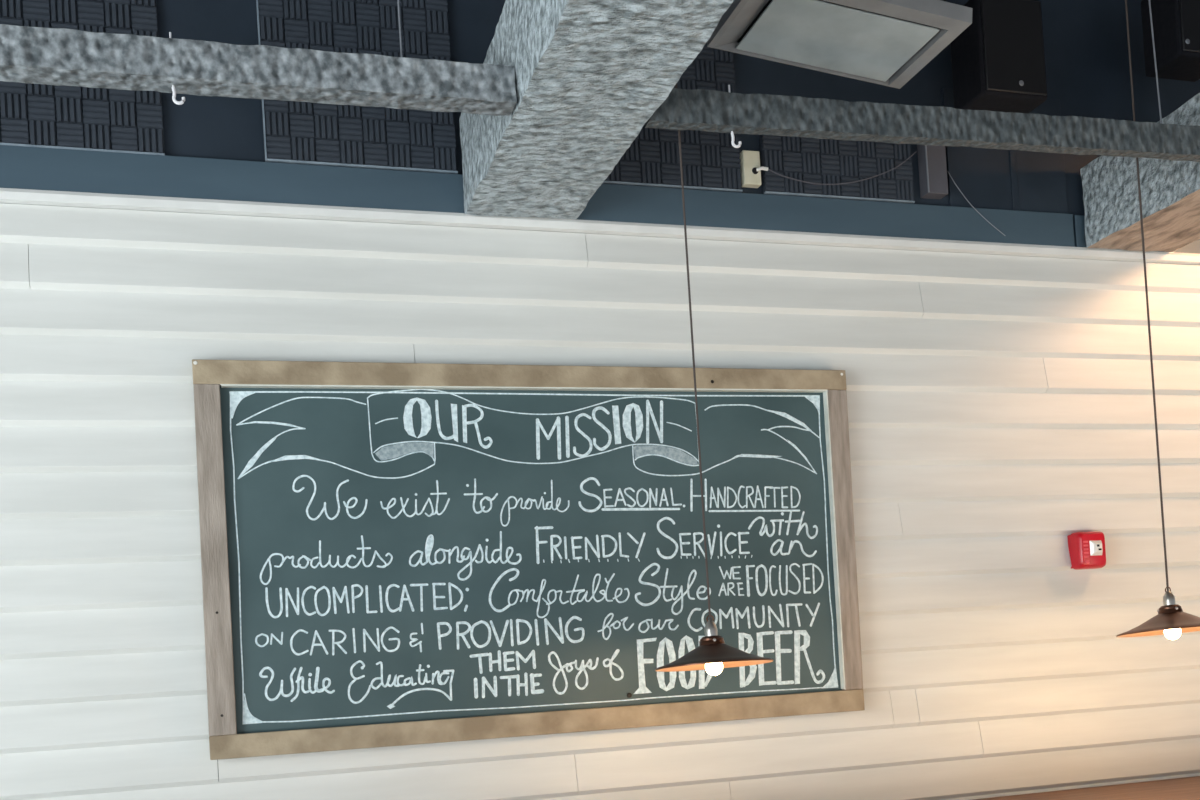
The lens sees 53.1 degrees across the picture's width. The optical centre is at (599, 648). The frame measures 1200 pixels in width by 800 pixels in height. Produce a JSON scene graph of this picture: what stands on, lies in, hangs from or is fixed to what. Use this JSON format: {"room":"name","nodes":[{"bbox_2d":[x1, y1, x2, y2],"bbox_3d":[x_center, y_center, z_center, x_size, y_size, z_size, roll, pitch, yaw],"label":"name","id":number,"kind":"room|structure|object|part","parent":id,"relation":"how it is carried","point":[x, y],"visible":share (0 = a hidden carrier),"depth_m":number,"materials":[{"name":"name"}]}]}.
{"room":"restaurant","nodes":[
{"label":"restaurant","id":0,"kind":"room"},
{"bbox_2d":[0,0,1199,799],"bbox_3d":[-0.246,-0.499,4.095,20.000,4.380,0.301,-3,-1,-17],"label":"wall","id":1,"kind":"structure","parent":0,"point":[1001,407],"depth_m":4.15,"materials":[{"name":"white paint"}]},
{"bbox_2d":[0,0,164,154],"bbox_3d":[-1.633,-1.788,3.579,0.602,0.608,0.026,-3,-1,-17],"label":"acoustic panel","id":2,"kind":"object","parent":1,"relation":"attached to","point":[31,115],"visible":0.65,"depth_m":3.59,"materials":[{"name":"blue paint"}]},
{"bbox_2d":[256,0,457,173],"bbox_3d":[-0.775,-1.840,3.845,0.607,0.608,0.026,-3,-1,-17],"label":"acoustic panel","id":3,"kind":"object","parent":1,"relation":"attached to","point":[385,138],"visible":0.71,"depth_m":3.83,"materials":[{"name":"blue paint"}]},
{"bbox_2d":[192,359,864,759],"bbox_3d":[-0.153,-0.326,3.930,2.202,1.203,0.056,-3,-1,-17],"label":"chalkboard","id":4,"kind":"object","parent":1,"relation":"attached to","point":[393,554],"visible":1,"depth_m":3.89,"materials":[{"name":"stone"}]},
{"bbox_3d":[-1.162,-0.268,3.619,0.086,1.056,0.054,-3,-1,-17],"label":"frame rail","id":5,"kind":"part","parent":4,"relation":"part of","materials":[{"name":"brown wood"}]},
{"bbox_3d":[-0.183,-0.889,3.944,2.192,0.076,0.054,-3,-1,-17],"label":"frame rail","id":6,"kind":"part","parent":4,"relation":"part of","materials":[{"name":"brown wood"}]},
{"bbox_3d":[-0.124,0.237,3.918,2.190,0.075,0.054,-3,-1,-17],"label":"frame rail","id":7,"kind":"part","parent":4,"relation":"part of","materials":[{"name":"brown wood"}]},
{"bbox_3d":[0.858,-0.384,4.244,0.082,1.057,0.054,-3,-1,-17],"label":"frame rail","id":8,"kind":"part","parent":4,"relation":"part of","materials":[{"name":"brown wood"}]},
{"bbox_2d":[458,0,732,218],"bbox_3d":[0.403,-1.665,1.772,0.394,0.328,4.606,-3,-1,-17],"label":"ceiling beam","id":9,"kind":"structure","parent":1,"relation":"attached to","point":[590,75],"depth_m":3.19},
{"bbox_2d":[0,25,516,115],"bbox_3d":[-2.254,-1.378,2.636,4.206,0.101,0.091,-3,-1,-16],"label":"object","id":10,"kind":"structure","parent":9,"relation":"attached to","point":[28,55],"depth_m":3.00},
{"bbox_2d":[169,32,184,104],"bbox_3d":[-1.050,-1.440,2.980,0.031,0.181,0.008,-3,-1,-17],"label":"hook","id":11,"kind":"object","parent":10,"relation":"attached to","point":[175,101],"visible":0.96,"depth_m":2.97,"materials":[{"name":"white metal"}]},
{"bbox_2d":[0,145,1199,253],"bbox_3d":[-0.268,-1.492,3.989,20.000,0.136,0.026,-3,-1,-17],"label":"trim","id":12,"kind":"structure","parent":1,"relation":"attached to","point":[21,167],"depth_m":3.90,"materials":[{"name":"blue paint"}]},
{"bbox_2d":[0,188,1199,264],"bbox_3d":[-0.262,-1.411,3.982,20.000,0.039,0.036,-3,-1,-17],"label":"trim","id":13,"kind":"structure","parent":1,"relation":"attached to","point":[7,195],"depth_m":4.00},
{"bbox_2d":[602,40,742,192],"bbox_3d":[0.192,-1.893,4.144,0.602,0.608,0.026,-3,-1,-17],"label":"acoustic panel","id":14,"kind":"object","parent":1,"relation":"attached to","point":[710,162],"visible":0.33,"depth_m":4.17,"materials":[{"name":"blue paint"}]},
{"bbox_2d":[740,150,767,187],"bbox_3d":[0.543,-1.691,4.222,0.084,0.120,0.060,-3,-1,-17],"label":"outlet plate","id":15,"kind":"object","parent":1,"relation":"attached to","point":[750,169],"visible":1,"depth_m":4.21,"materials":[{"name":"beige plastic"}]},
{"bbox_2d":[768,151,916,184],"bbox_3d":[0.875,-1.733,4.307,0.609,0.149,0.010,-3,-1,-18],"label":"cable","id":16,"kind":"object","parent":15,"relation":"attached to","point":[916,151],"visible":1,"depth_m":4.30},
{"bbox_2d":[759,135,914,203],"bbox_3d":[0.860,-1.780,4.344,0.602,0.307,0.026,-3,-1,-17],"label":"acoustic panel","id":17,"kind":"object","parent":1,"relation":"attached to","point":[814,160],"visible":0.66,"depth_m":4.33,"materials":[{"name":"blue paint"}]},
{"bbox_2d":[917,145,947,198],"bbox_3d":[1.231,-1.790,4.442,0.088,0.230,0.059,-3,-1,-17],"label":"junction box","id":18,"kind":"object","parent":1,"relation":"attached to","point":[932,167],"visible":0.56,"depth_m":4.42,"materials":[{"name":"silver metal"}]},
{"bbox_2d":[947,171,1005,235],"bbox_3d":[1.408,-1.664,4.489,0.234,0.233,0.003,-3,-1,-17],"label":"cable","id":19,"kind":"object","parent":18,"relation":"attached to","point":[947,171],"visible":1,"depth_m":4.48,"materials":[{"name":"silver metal"}]},
{"bbox_2d":[941,88,1067,213],"bbox_3d":[1.544,-1.887,4.565,0.520,0.450,0.018,-3,-1,-17],"label":"wall panel","id":20,"kind":"object","parent":1,"relation":"attached to","point":[1019,180],"depth_m":4.56,"materials":[{"name":"blue paint"}]},
{"bbox_2d":[1067,531,1105,569],"bbox_3d":[1.851,-0.373,4.544,0.124,0.140,0.096,-3,-1,-17],"label":"fire alarm","id":21,"kind":"object","parent":1,"relation":"attached to","point":[1086,549],"visible":1,"depth_m":4.52,"materials":[{"name":"red plastic"}]},
{"bbox_2d":[1083,541,1089,562],"bbox_3d":[1.825,-0.363,4.505,0.020,0.085,0.005,-3,-1,-17],"label":"grille","id":22,"kind":"object","parent":21,"relation":"attached to","point":[1086,544],"depth_m":4.51,"materials":[{"name":"red plastic"}]},
{"bbox_2d":[1080,95,1199,252],"bbox_3d":[2.728,-1.795,2.490,0.415,0.327,4.606,-3,-1,-17],"label":"ceiling beam","id":23,"kind":"structure","parent":1,"relation":"attached to","point":[1170,189],"depth_m":4.42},
{"bbox_2d":[645,88,1199,160],"bbox_3d":[1.111,-1.565,3.612,2.039,0.101,0.051,-3,-1,-15],"label":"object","id":24,"kind":"structure","parent":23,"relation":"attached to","point":[679,109],"depth_m":3.55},
{"bbox_2d":[728,85,741,147],"bbox_3d":[0.385,-1.519,3.427,0.031,0.181,0.008,-3,-1,-17],"label":"hook","id":25,"kind":"object","parent":24,"relation":"attached to","point":[734,145],"visible":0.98,"depth_m":3.42,"materials":[{"name":"white metal"}]},
{"bbox_3d":[1.083,-2.922,-0.635,20.000,0.100,10.300,-3,-1,-17],"label":"ceiling","id":26,"kind":"structure","parent":0,"visible":0},
{"bbox_2d":[397,0,402,56],"bbox_3d":[-0.568,-2.110,3.254,0.005,1.160,0.005,-3,-1,-17],"label":"wire","id":27,"kind":"object","parent":26,"relation":"hanging from","point":[397,0],"visible":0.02,"depth_m":3.24,"materials":[{"name":"grey metal"}]},
{"bbox_2d":[655,81,773,674],"bbox_3d":[0.244,-1.326,3.486,0.342,2.812,0.342,-3,-1,-17],"label":"pendant lamp","id":28,"kind":"object","parent":26,"relation":"hanging from","point":[712,654],"visible":1,"depth_m":3.45,"materials":[{"name":"brown metal"}]},
{"bbox_3d":[0.237,-1.401,3.494,0.006,2.643,0.006,-4,-1,5],"label":"cord","id":29,"kind":"part","parent":28,"relation":"part of","materials":[{"name":"grey plastic"}]},
{"bbox_2d":[704,620,717,635],"bbox_3d":[0.320,-0.059,3.466,0.038,0.051,0.038,-3,-1,-17],"label":"socket","id":30,"kind":"object","parent":28,"relation":"attached to","point":[710,627],"depth_m":3.45,"materials":[{"name":"grey metal"}]},
{"bbox_3d":[0.327,0.034,3.458,0.052,0.087,0.052,-3,-1,-17],"label":"bulb","id":31,"kind":"part","parent":28,"relation":"part of","materials":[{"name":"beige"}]},
{"bbox_3d":[0.326,0.015,3.459,0.342,0.089,0.342,-3,-1,-17],"label":"lamp shade","id":32,"kind":"part","parent":28,"relation":"part of","materials":[{"name":"brown metal"}]},
{"bbox_2d":[707,0,971,88],"bbox_3d":[0.693,-2.275,3.568,0.703,0.991,0.392,-3,-1,-17],"label":"ceiling vent","id":33,"kind":"object","parent":26,"relation":"in","point":[882,42],"visible":1,"depth_m":3.55,"materials":[{"name":"metal"}]},
{"bbox_2d":[950,0,1046,112],"bbox_3d":[1.408,-2.360,4.294,0.270,0.860,0.192,-3,-1,-17],"label":"loudspeaker","id":34,"kind":"object","parent":26,"relation":"hanging from","point":[998,61],"visible":0.88,"depth_m":4.21,"materials":[{"name":"black plastic"}]},
{"bbox_2d":[981,0,1046,95],"bbox_3d":[1.450,-2.114,4.205,0.246,0.336,0.008,-3,-1,-17],"label":"grille","id":35,"kind":"object","parent":34,"relation":"attached to","point":[1012,43],"depth_m":4.20,"materials":[{"name":"black plastic"}]},
{"bbox_2d":[1148,0,1161,122],"bbox_3d":[1.775,-2.240,3.905,0.042,1.162,0.005,-3,-1,-17],"label":"wire","id":36,"kind":"object","parent":26,"relation":"hanging from","point":[1148,0],"visible":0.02,"depth_m":3.90,"materials":[{"name":"grey"}]},
{"bbox_2d":[1116,0,1199,639],"bbox_3d":[1.794,-1.422,3.966,0.342,2.791,0.342,-3,-1,-17],"label":"pendant lamp","id":37,"kind":"object","parent":26,"relation":"hanging from","point":[1171,621],"visible":1,"depth_m":3.95,"materials":[{"name":"brown metal"}]},
{"bbox_3d":[1.788,-1.497,3.974,0.006,2.622,0.006,-3,-2,-40],"label":"cord","id":38,"kind":"part","parent":37,"relation":"part of","materials":[{"name":"grey plastic"}]},
{"bbox_3d":[1.876,-0.092,3.939,0.342,0.089,0.342,-3,-1,-17],"label":"lamp shade","id":39,"kind":"part","parent":37,"relation":"part of","materials":[{"name":"brown metal"}]},
{"bbox_2d":[1163,591,1175,605],"bbox_3d":[1.870,-0.166,3.946,0.038,0.051,0.038,-3,-1,-17],"label":"socket","id":40,"kind":"object","parent":37,"relation":"attached to","point":[1168,598],"depth_m":3.93,"materials":[{"name":"grey metal"}]},
{"bbox_3d":[1.877,-0.073,3.938,0.052,0.087,0.052,-3,-1,-17],"label":"bulb","id":41,"kind":"part","parent":37,"relation":"part of","materials":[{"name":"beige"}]},
{"bbox_2d":[1141,0,1199,81],"bbox_3d":[2.208,-2.515,4.545,0.240,0.640,0.192,-3,-1,-17],"label":"loudspeaker","id":42,"kind":"object","parent":26,"relation":"hanging from","point":[1176,23],"visible":1,"depth_m":4.49,"materials":[{"name":"black plastic"}]},
{"bbox_2d":[1179,0,1199,52],"bbox_3d":[2.244,-2.348,4.458,0.216,0.276,0.008,-3,-1,-17],"label":"grille","id":43,"kind":"object","parent":42,"relation":"attached to","point":[1189,10],"depth_m":4.43,"materials":[{"name":"black plastic"}]},
{"bbox_3d":[1.358,1.549,-0.726,20.000,0.100,10.300,-3,-1,-17],"label":"floor","id":44,"kind":"structure","parent":0,"visible":0},
{"bbox_2d":[973,776,1199,799],"bbox_3d":[2.758,0.988,4.477,8.000,1.040,0.617,-3,-1,-17],"label":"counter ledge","id":45,"kind":"object","parent":44,"relation":"on","point":[1187,788],"visible":1,"depth_m":4.34,"materials":[{"name":"brown wood"}]}
]}

